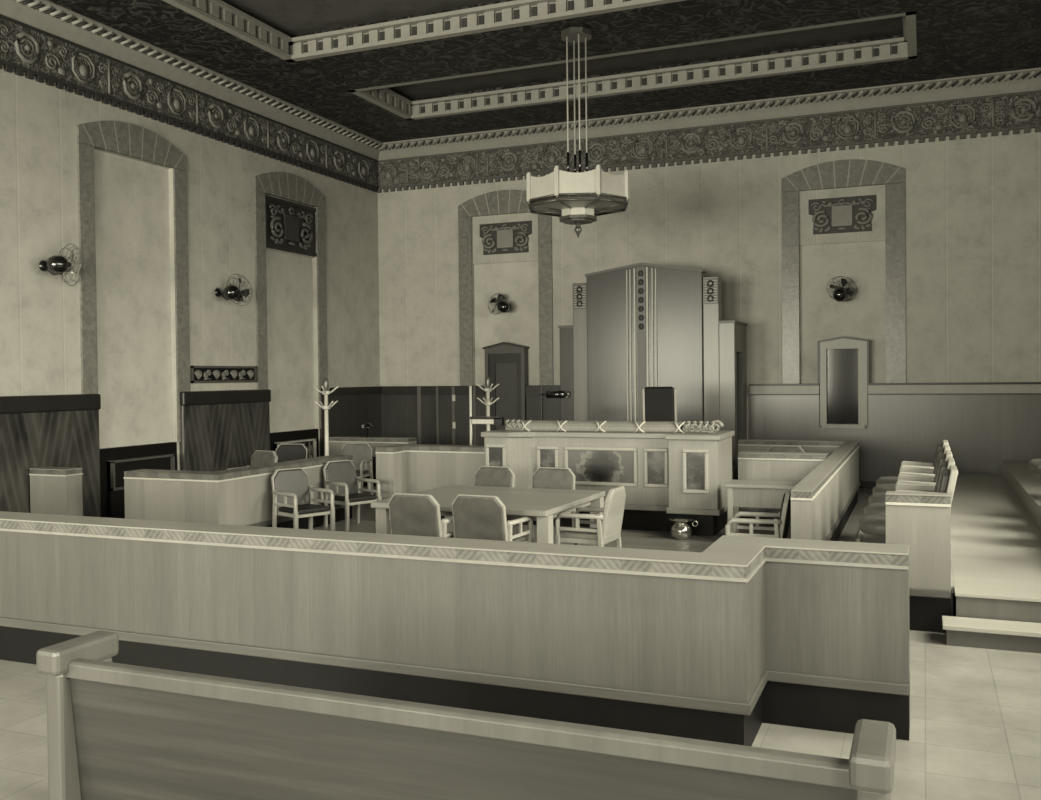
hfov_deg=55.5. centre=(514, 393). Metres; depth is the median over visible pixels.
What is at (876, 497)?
cushion
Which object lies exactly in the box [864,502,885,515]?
cushion
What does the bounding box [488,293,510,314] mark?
wall fan
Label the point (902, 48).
trim
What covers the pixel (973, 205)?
wall
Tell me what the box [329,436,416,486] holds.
countertop
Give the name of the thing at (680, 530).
spittoon
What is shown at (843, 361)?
window
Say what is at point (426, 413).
trim
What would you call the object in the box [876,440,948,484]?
chair
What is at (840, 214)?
carved plaque
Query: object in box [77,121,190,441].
trim
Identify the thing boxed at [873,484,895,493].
cushion
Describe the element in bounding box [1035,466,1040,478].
chair
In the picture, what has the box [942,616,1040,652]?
wooden step
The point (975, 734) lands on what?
floor
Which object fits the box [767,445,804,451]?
armchair
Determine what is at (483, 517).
armchair
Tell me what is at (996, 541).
platform
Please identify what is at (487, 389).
coat stand
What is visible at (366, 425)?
desk lamp
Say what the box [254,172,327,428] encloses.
trim
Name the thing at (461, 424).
door
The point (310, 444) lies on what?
wall panel
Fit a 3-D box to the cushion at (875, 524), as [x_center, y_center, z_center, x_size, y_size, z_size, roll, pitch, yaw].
[3.422,1.215,9.089,0.500,0.165,0.500,0,1,22]
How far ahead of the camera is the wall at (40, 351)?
16.28 m
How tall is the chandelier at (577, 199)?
3.160 m
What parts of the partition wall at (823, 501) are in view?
moulding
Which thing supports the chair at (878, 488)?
on the platform at (996, 541)
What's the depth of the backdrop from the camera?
19.01 m
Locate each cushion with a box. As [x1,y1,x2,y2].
[858,514,885,535]
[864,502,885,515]
[869,492,885,503]
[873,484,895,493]
[876,476,897,484]
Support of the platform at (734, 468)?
on the floor
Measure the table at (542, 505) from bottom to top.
0.765 m
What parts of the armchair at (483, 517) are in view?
backrest, frame, leg, seat, armrest, rail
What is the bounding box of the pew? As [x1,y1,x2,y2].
[36,630,895,799]
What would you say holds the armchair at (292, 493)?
on the floor
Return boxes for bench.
[481,419,734,535]
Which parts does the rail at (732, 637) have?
moulding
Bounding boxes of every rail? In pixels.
[0,511,909,745]
[738,451,827,526]
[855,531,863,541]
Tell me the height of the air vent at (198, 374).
0.300 m
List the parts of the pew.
backrest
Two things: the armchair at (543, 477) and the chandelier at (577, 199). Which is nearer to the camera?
the armchair at (543, 477)
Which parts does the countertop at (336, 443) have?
panel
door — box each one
[452,395,484,445]
[483,342,528,430]
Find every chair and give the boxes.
[642,387,676,420]
[858,465,957,535]
[864,457,954,515]
[869,451,952,503]
[873,445,949,493]
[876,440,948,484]
[1027,459,1040,471]
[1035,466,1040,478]
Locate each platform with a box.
[732,466,737,479]
[951,473,1040,622]
[1000,461,1040,527]
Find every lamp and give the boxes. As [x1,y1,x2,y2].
[361,423,373,437]
[541,391,568,397]
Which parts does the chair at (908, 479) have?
armrest, armrest, backrest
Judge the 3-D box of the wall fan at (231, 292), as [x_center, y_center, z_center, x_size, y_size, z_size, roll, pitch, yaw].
[-4.974,-1.840,17.577,0.669,0.563,0.480,0,1,22]
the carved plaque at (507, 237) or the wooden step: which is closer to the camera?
the wooden step
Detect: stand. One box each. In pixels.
[313,378,338,455]
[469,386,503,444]
[476,377,498,430]
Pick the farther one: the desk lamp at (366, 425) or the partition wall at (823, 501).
the desk lamp at (366, 425)
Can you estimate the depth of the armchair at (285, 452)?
18.73 m
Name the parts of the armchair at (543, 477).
leg, backrest, frame, leg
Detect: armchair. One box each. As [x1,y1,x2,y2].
[226,450,277,469]
[271,467,334,530]
[276,444,306,462]
[323,460,380,530]
[342,443,373,494]
[388,493,453,537]
[452,494,532,542]
[470,466,514,486]
[511,467,575,537]
[555,486,625,547]
[725,489,791,538]
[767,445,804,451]
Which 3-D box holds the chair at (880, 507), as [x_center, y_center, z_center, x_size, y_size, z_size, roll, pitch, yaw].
[3.930,1.139,9.872,0.840,0.980,0.670,0,1,22]
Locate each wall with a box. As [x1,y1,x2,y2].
[0,65,379,517]
[124,455,353,528]
[375,444,484,519]
[378,128,1040,438]
[738,439,859,540]
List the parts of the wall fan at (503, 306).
blade, motor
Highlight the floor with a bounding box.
[0,486,1040,799]
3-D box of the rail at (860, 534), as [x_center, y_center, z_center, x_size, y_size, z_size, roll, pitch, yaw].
[4.830,1.895,13.738,0.060,0.035,6.000,0,1,22]
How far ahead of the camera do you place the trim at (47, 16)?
16.35 m
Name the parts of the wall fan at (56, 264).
motor, blade, blade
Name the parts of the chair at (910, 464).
armrest, armrest, backrest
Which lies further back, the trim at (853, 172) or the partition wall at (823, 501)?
the trim at (853, 172)
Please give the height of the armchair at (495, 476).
0.965 m
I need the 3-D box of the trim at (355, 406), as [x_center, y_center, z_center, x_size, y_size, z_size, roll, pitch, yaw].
[-3.533,0.860,21.779,0.100,2.000,2.500,0,1,22]
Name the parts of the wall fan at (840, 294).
motor, blade, blade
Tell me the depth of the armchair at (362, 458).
18.61 m
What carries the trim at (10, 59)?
attached to the wall at (40, 351)
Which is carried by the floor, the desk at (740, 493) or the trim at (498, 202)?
the desk at (740, 493)
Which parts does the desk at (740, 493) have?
leg, leg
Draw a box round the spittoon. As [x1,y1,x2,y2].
[669,517,697,539]
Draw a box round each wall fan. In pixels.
[39,244,84,285]
[215,274,252,305]
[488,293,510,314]
[827,276,856,301]
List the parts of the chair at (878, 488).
armrest, armrest, backrest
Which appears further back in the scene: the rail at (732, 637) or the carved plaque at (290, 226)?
the carved plaque at (290, 226)
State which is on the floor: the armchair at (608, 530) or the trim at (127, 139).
the armchair at (608, 530)
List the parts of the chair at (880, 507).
armrest, armrest, backrest, head rail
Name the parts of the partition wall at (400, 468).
panel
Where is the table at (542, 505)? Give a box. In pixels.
[371,485,604,546]
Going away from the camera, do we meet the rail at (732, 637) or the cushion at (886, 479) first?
the rail at (732, 637)
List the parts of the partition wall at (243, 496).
moulding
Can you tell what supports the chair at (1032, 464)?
on the platform at (1026, 486)
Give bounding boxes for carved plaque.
[265,195,316,256]
[480,221,531,254]
[808,195,875,234]
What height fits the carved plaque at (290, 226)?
1.000 m
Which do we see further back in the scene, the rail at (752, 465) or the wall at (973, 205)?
the wall at (973, 205)
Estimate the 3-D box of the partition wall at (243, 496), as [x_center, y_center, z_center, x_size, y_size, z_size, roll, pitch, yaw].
[-3.853,1.497,14.336,1.562,0.990,3.222,0,1,22]
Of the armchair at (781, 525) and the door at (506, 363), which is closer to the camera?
the armchair at (781, 525)
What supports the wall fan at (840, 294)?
attached to the wall at (973, 205)
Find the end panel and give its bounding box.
[886,491,950,632]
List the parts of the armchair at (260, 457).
backrest, frame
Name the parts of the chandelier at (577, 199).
corner post, glass panel, glass, glass panel, glass, corner post, rod, rod, glass panel, glass panel, glass, rod, rod, corner post, glass, glass, glass panel, glass panel, corner post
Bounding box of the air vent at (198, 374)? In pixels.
[190,366,256,382]
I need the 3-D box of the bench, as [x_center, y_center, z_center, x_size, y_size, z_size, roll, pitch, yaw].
[1.346,1.153,14.439,3.510,1.567,1.140,0,1,22]
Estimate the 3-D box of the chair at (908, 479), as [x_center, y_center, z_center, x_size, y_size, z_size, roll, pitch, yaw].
[4.282,1.120,10.722,0.840,0.980,0.670,0,1,22]
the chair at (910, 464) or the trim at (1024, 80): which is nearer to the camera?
the chair at (910, 464)
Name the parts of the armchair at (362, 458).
backrest, frame, seat, armrest, leg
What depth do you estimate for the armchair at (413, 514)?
10.50 m
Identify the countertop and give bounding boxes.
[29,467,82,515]
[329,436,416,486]
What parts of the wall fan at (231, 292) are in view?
motor, blade, blade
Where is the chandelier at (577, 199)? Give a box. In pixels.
[526,27,628,237]
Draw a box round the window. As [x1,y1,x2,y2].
[817,336,869,428]
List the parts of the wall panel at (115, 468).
frame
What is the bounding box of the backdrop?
[558,262,746,465]
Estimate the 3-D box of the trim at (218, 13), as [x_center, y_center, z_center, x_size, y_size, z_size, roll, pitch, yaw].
[0.065,-5.690,13.165,9.720,0.320,3.400,0,1,22]
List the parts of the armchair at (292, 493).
leg, rail, armrest, frame, backrest, leg, seat rail, seat, leg, rail, armrest, leg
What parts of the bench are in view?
panel frame, burl panel, burl panel, panel frame, panel frame, burl panel, panel frame, burl panel, moulding, panel frame, burl panel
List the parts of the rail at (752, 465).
moulding, panel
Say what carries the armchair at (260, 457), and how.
on the floor
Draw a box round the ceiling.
[47,0,1040,142]
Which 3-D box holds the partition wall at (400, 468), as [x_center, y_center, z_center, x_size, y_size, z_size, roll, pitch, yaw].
[-1.210,1.379,15.091,1.692,1.145,0.744,0,1,22]
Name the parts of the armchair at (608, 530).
rail, seat, seat rail, armrest, rail, armrest, leg, frame, backrest, leg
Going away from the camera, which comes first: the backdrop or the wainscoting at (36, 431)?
the wainscoting at (36, 431)
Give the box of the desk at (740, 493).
[724,480,798,532]
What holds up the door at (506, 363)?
in the wall at (973, 205)
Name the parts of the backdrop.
gabled panel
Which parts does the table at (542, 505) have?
leg, leg, leg, leg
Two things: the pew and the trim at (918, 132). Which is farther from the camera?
the trim at (918, 132)
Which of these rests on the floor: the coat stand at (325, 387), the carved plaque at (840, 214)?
the coat stand at (325, 387)
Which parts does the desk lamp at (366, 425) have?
lamp shade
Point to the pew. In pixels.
(116, 731)
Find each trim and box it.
[0,0,382,159]
[0,14,378,191]
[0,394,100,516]
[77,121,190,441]
[162,0,684,61]
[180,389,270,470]
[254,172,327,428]
[320,386,381,456]
[348,11,916,120]
[377,90,1040,192]
[378,68,1040,160]
[380,385,559,444]
[458,190,553,385]
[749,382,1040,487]
[781,159,905,383]
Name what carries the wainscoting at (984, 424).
attached to the wall at (973, 205)
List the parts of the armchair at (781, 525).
rail, armrest, rail, armrest, leg, backrest, frame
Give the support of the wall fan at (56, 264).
attached to the wall at (40, 351)
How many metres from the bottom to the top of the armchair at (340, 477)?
0.965 m
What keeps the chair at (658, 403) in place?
on the platform at (734, 468)
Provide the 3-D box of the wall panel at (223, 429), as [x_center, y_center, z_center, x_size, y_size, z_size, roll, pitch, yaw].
[-5.152,0.945,17.829,0.130,2.000,2.420,0,1,22]
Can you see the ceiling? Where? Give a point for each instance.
(955, 38)
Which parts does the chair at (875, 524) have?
backrest, post, head rail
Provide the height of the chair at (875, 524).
0.980 m
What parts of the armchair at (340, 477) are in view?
leg, rail, armrest, frame, backrest, leg, seat rail, seat, leg, rail, armrest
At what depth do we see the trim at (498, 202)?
21.65 m
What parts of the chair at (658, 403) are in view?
frame, frame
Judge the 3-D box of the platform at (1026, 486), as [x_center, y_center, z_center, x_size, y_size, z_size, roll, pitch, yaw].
[7.877,1.418,12.737,2.300,0.240,9.700,0,1,22]

